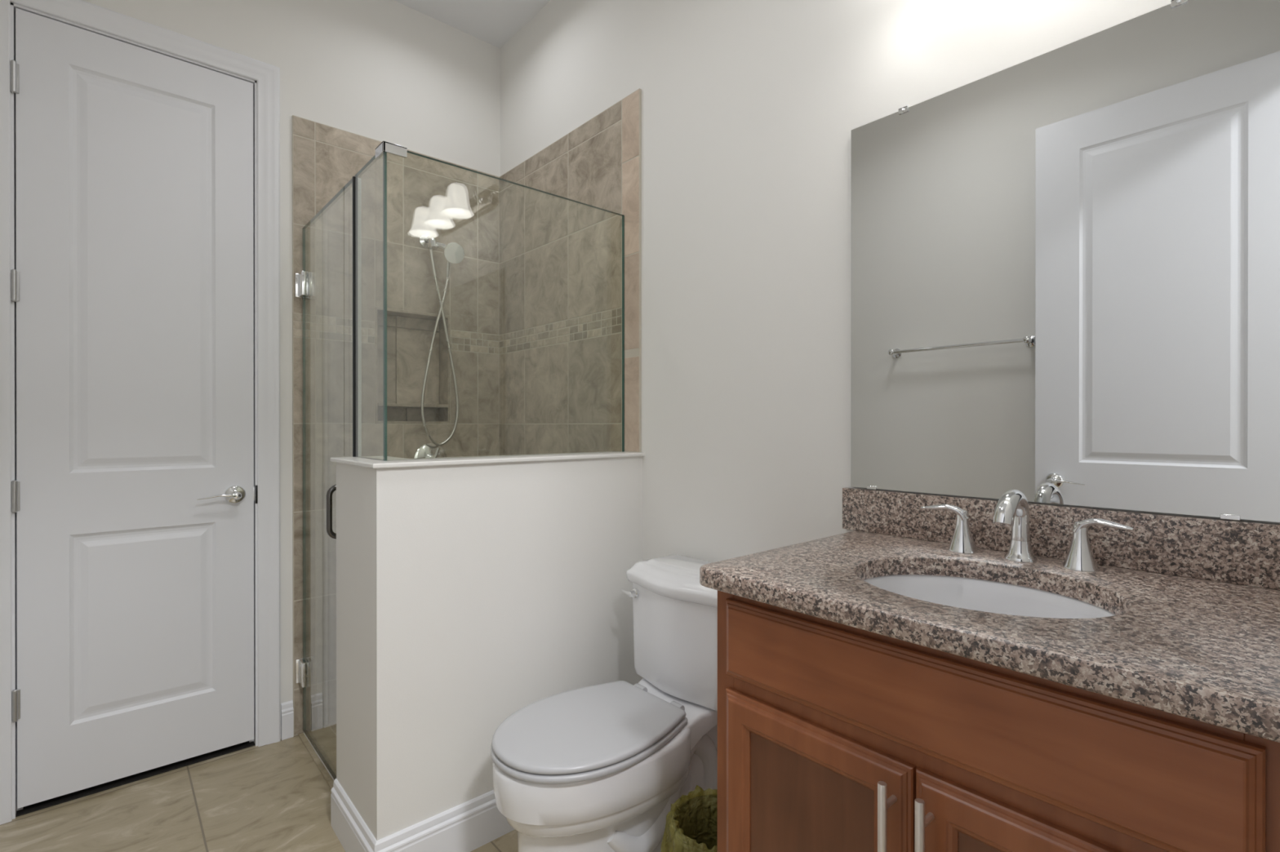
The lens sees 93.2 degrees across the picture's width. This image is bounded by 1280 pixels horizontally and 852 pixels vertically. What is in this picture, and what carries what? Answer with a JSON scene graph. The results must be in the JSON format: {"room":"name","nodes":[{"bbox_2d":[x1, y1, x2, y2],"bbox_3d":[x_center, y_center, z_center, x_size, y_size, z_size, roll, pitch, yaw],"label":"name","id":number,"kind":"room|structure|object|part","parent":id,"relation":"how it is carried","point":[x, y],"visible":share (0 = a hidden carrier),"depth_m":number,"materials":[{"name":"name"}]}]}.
{"room":"bathroom","nodes":[
{"label":"bathroom","id":0,"kind":"room"},
{"bbox_2d":[0,722,517,851],"bbox_3d":[-0.509,1.231,0.628,3.050,0.106,5.600,0,0,-41],"label":"floor","id":1,"kind":"structure","parent":0,"point":[273,797],"depth_m":1.85,"materials":[{"name":"tile"}]},
{"bbox_2d":[297,724,336,788],"bbox_3d":[-1.051,1.178,2.100,0.105,0.005,0.649,0,0,-41],"label":"shower curb","id":2,"kind":"object","parent":1,"relation":"on","point":[324,738],"depth_m":2.21,"materials":[{"name":"tile"}]},
{"bbox_2d":[490,554,717,851],"bbox_3d":[-0.047,0.799,1.613,0.730,0.765,0.404,0,0,-41],"label":"toilet","id":3,"kind":"object","parent":1,"relation":"on","point":[606,767],"visible":0.91,"depth_m":1.52,"materials":[{"name":"white ceramic"}]},
{"bbox_3d":[-0.139,0.756,1.532,0.474,0.020,0.370,0,0,-41],"label":"seat lid","id":4,"kind":"part","parent":3,"relation":"part of","materials":[{"name":"grey plastic"}]},
{"bbox_3d":[-0.139,0.774,1.532,0.480,0.015,0.376,0,0,-41],"label":"seat","id":5,"kind":"part","parent":3,"relation":"part of","materials":[{"name":"grey plastic"}]},
{"bbox_3d":[-0.043,0.509,1.849,0.013,0.013,0.051,0,0,-41],"label":"lever arm","id":6,"kind":"part","parent":3,"relation":"part of","materials":[{"name":"silver metal"}]},
{"bbox_3d":[-0.021,0.509,1.835,0.027,0.028,0.028,0,0,-41],"label":"flush lever","id":7,"kind":"part","parent":3,"relation":"part of","materials":[{"name":"silver metal"}]},
{"bbox_3d":[0.142,0.449,1.779,0.227,0.065,0.404,0,0,-41],"label":"tank lid","id":8,"kind":"part","parent":3,"relation":"part of","materials":[{"name":"white ceramic"}]},
{"bbox_3d":[0.144,0.625,1.781,0.204,0.288,0.372,0,0,-41],"label":"tank","id":9,"kind":"part","parent":3,"relation":"part of","materials":[{"name":"white ceramic"}]},
{"bbox_2d":[672,795,717,851],"bbox_3d":[0.176,1.038,1.364,0.206,0.288,0.206,0,0,-41],"label":"waste bin","id":10,"kind":"object","parent":1,"relation":"on","point":[695,821],"visible":0.55,"depth_m":1.45,"materials":[{"name":"green plastic"}]},
{"bbox_2d":[717,590,1279,851],"bbox_3d":[0.572,0.739,1.023,0.597,0.888,0.750,0,0,-41],"label":"vanity cabinet","id":11,"kind":"object","parent":1,"relation":"on","point":[833,736],"visible":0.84,"depth_m":0.82,"materials":[{"name":"brown wood"}]},
{"bbox_3d":[0.275,0.770,0.990,0.006,0.462,0.238,0,0,-41],"label":"door panel","id":12,"kind":"part","parent":11,"relation":"part of","materials":[{"name":"brown wood"}]},
{"bbox_3d":[0.273,0.770,0.988,0.020,0.570,0.346,0,0,-41],"label":"door","id":13,"kind":"part","parent":11,"relation":"part of","materials":[{"name":"brown wood"}]},
{"bbox_3d":[0.349,0.596,0.855,0.042,0.194,0.013,0,0,-41],"label":"bar pull","id":14,"kind":"part","parent":11,"relation":"part of","materials":[{"name":"silver metal"}]},
{"bbox_3d":[0.384,0.596,0.816,0.042,0.194,0.013,0,0,-41],"label":"bar pull","id":15,"kind":"part","parent":11,"relation":"part of","materials":[{"name":"silver metal"}]},
{"bbox_3d":[0.505,0.771,0.728,0.006,0.462,0.236,0,0,-41],"label":"door panel","id":16,"kind":"part","parent":11,"relation":"part of","materials":[{"name":"brown wood"}]},
{"bbox_2d":[699,530,1279,742],"bbox_3d":[0.574,0.276,1.026,0.592,0.034,0.766,0,0,-41],"label":"countertop","id":17,"kind":"structure","parent":11,"relation":"on","point":[1203,651],"depth_m":0.82,"materials":[{"name":"stone"}]},
{"bbox_2d":[863,574,1115,618],"bbox_3d":[0.560,0.385,1.005,0.382,0.182,0.438,0,0,-41],"label":"sink","id":18,"kind":"object","parent":17,"relation":"in","point":[980,595],"visible":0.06,"depth_m":1.14,"materials":[{"name":"white ceramic"}]},
{"bbox_2d":[920,489,1134,572],"bbox_3d":[0.705,0.190,1.150,0.143,0.138,0.360,0,0,-41],"label":"faucet","id":19,"kind":"object","parent":17,"relation":"on","point":[1011,510],"visible":1,"depth_m":1.14,"materials":[{"name":"silver metal"}]},
{"bbox_3d":[0.640,0.181,1.270,0.092,0.033,0.023,0,0,38],"label":"lever","id":20,"kind":"part","parent":19,"relation":"part of","materials":[{"name":"silver metal"}]},
{"bbox_3d":[0.667,0.216,1.250,0.054,0.086,0.054,0,0,-41],"label":"handle","id":21,"kind":"part","parent":19,"relation":"part of","materials":[{"name":"silver metal"}]},
{"bbox_3d":[0.706,0.190,1.145,0.139,0.138,0.055,0,0,-41],"label":"spout","id":22,"kind":"part","parent":19,"relation":"part of","materials":[{"name":"silver metal"}]},
{"bbox_3d":[0.800,0.216,1.099,0.054,0.086,0.054,0,0,-41],"label":"handle","id":23,"kind":"part","parent":19,"relation":"part of","materials":[{"name":"silver metal"}]},
{"bbox_3d":[0.817,0.181,1.069,0.023,0.033,0.092,0,0,-31],"label":"lever","id":24,"kind":"part","parent":19,"relation":"part of","materials":[{"name":"silver metal"}]},
{"bbox_3d":[0.503,0.771,0.726,0.020,0.570,0.344,0,0,-41],"label":"door","id":25,"kind":"part","parent":11,"relation":"part of","materials":[{"name":"brown wood"}]},
{"bbox_2d":[82,0,500,736],"bbox_3d":[-1.294,-0.309,2.398,1.815,2.978,0.131,0,0,-41],"label":"wall","id":26,"kind":"structure","parent":0,"point":[447,203],"depth_m":2.47,"materials":[{"name":"paint"}]},
{"bbox_2d":[10,8,254,808],"bbox_3d":[-1.643,-0.052,2.008,0.628,2.412,0.097,0,0,-41],"label":"door","id":27,"kind":"structure","parent":26,"relation":"in","point":[132,281],"depth_m":1.99,"materials":[{"name":"white paint"}]},
{"bbox_3d":[-1.472,0.248,2.110,0.118,0.018,0.023,0,0,-41],"label":"lever","id":28,"kind":"part","parent":27,"relation":"part of","materials":[{"name":"silver metal"}]},
{"bbox_3d":[-1.443,0.247,2.163,0.066,0.066,0.061,0,0,-41],"label":"lever handle","id":29,"kind":"part","parent":27,"relation":"part of","materials":[{"name":"silver metal"}]},
{"bbox_2d":[0,0,280,825],"bbox_3d":[-1.679,-0.080,2.057,0.775,2.522,0.134,0,0,-41],"label":"trim","id":30,"kind":"structure","parent":26,"relation":"attached to","point":[264,77],"depth_m":2.13,"materials":[{"name":"white paint"}]},
{"bbox_3d":[-1.418,0.252,2.235,0.008,0.067,0.024,0,0,-41],"label":"strike plate","id":31,"kind":"part","parent":30,"relation":"part of","materials":[{"name":"black"}]},
{"bbox_2d":[280,700,293,740],"bbox_3d":[-1.335,1.113,2.289,0.039,0.134,0.016,0,0,-41],"label":"baseboard","id":32,"kind":"structure","parent":26,"relation":"attached to","point":[286,708],"depth_m":2.28,"materials":[{"name":"white paint"}]},
{"bbox_2d":[295,176,355,781],"bbox_3d":[-1.075,0.210,2.076,0.121,1.930,0.652,0,0,-41],"label":"shower door","id":33,"kind":"structure","parent":26,"relation":"attached to","point":[304,283],"depth_m":2.28,"materials":[{"name":"clear glass"}]},
{"bbox_3d":[-0.918,0.266,1.898,0.121,0.180,0.026,0,0,-41],"label":"pull handle","id":34,"kind":"part","parent":33,"relation":"part of","materials":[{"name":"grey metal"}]},
{"bbox_2d":[413,443,447,458],"bbox_3d":[-0.899,0.149,2.628,0.150,0.150,0.057,0,0,-41],"label":"shower valve","id":35,"kind":"object","parent":26,"relation":"attached to","point":[427,451],"visible":0.33,"depth_m":2.62,"materials":[{"name":"silver metal"}]},
{"bbox_3d":[-0.885,0.124,2.622,0.035,0.061,0.022,0,0,-12],"label":"lever","id":36,"kind":"part","parent":35,"relation":"part of","materials":[{"name":"silver metal"}]},
{"bbox_2d":[418,234,464,446],"bbox_3d":[-0.852,-0.374,2.601,0.168,0.923,0.150,0,0,-28],"label":"shower","id":37,"kind":"object","parent":26,"relation":"attached to","point":[454,253],"visible":1,"depth_m":2.60,"materials":[{"name":"silver metal"}]},
{"bbox_3d":[-0.900,-0.792,2.596,0.060,0.086,0.100,0,0,-41],"label":"shower arm","id":38,"kind":"part","parent":37,"relation":"part of","materials":[{"name":"silver metal"}]},
{"bbox_2d":[394,0,550,48],"bbox_3d":[-0.509,-1.844,0.622,3.050,0.100,5.600,0,0,-41],"label":"ceiling","id":39,"kind":"structure","parent":0,"point":[494,22],"depth_m":2.64,"materials":[{"name":"white paint"}]},
{"bbox_2d":[336,456,642,840],"bbox_3d":[-0.447,0.643,1.958,0.897,1.075,0.360,0,0,-41],"label":"wall","id":40,"kind":"structure","parent":0,"point":[469,597],"depth_m":1.70,"materials":[{"name":"white paint"}]},
{"bbox_2d":[330,778,515,851],"bbox_3d":[-0.447,1.114,1.948,0.912,0.134,0.375,0,0,-41],"label":"baseboard","id":41,"kind":"structure","parent":40,"relation":"attached to","point":[472,824],"depth_m":1.66,"materials":[{"name":"white paint"}]},
{"bbox_2d":[329,451,644,468],"bbox_3d":[-0.451,0.100,1.953,0.910,0.013,0.386,0,0,-41],"label":"half wall cap","id":42,"kind":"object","parent":40,"relation":"on","point":[373,462],"depth_m":1.75,"materials":[{"name":"white stone"}]},
{"bbox_2d":[354,140,624,461],"bbox_3d":[-0.461,-0.335,1.996,0.842,0.855,0.279,0,0,-41],"label":"screen","id":43,"kind":"object","parent":40,"relation":"on","point":[384,147],"visible":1,"depth_m":1.83,"materials":[{"name":"clear glass"}]},
{"bbox_3d":[-0.773,-0.331,1.731,0.008,0.849,0.256,0,0,-41],"label":"glass pane","id":44,"kind":"part","parent":43,"relation":"part of","materials":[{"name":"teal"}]},
{"bbox_2d":[498,0,1279,678],"bbox_3d":[0.893,-0.306,1.193,0.126,2.978,4.600,0,0,-41],"label":"wall","id":45,"kind":"structure","parent":0,"point":[751,108],"depth_m":1.89,"materials":[{"name":"white paint"}]},
{"bbox_2d":[842,487,1279,590],"bbox_3d":[0.779,0.207,1.228,0.020,0.102,0.798,0,0,-41],"label":"backsplash","id":46,"kind":"structure","parent":45,"relation":"attached to","point":[1247,553],"depth_m":1.11,"materials":[{"name":"stone"}]},
{"bbox_2d":[850,0,1279,522],"bbox_3d":[0.784,-0.294,1.223,0.018,0.896,0.772,0,0,-41],"label":"mirror","id":47,"kind":"object","parent":45,"relation":"attached to","point":[1065,260],"visible":1,"depth_m":1.15,"materials":[{"name":"silver mirror"}]}
]}

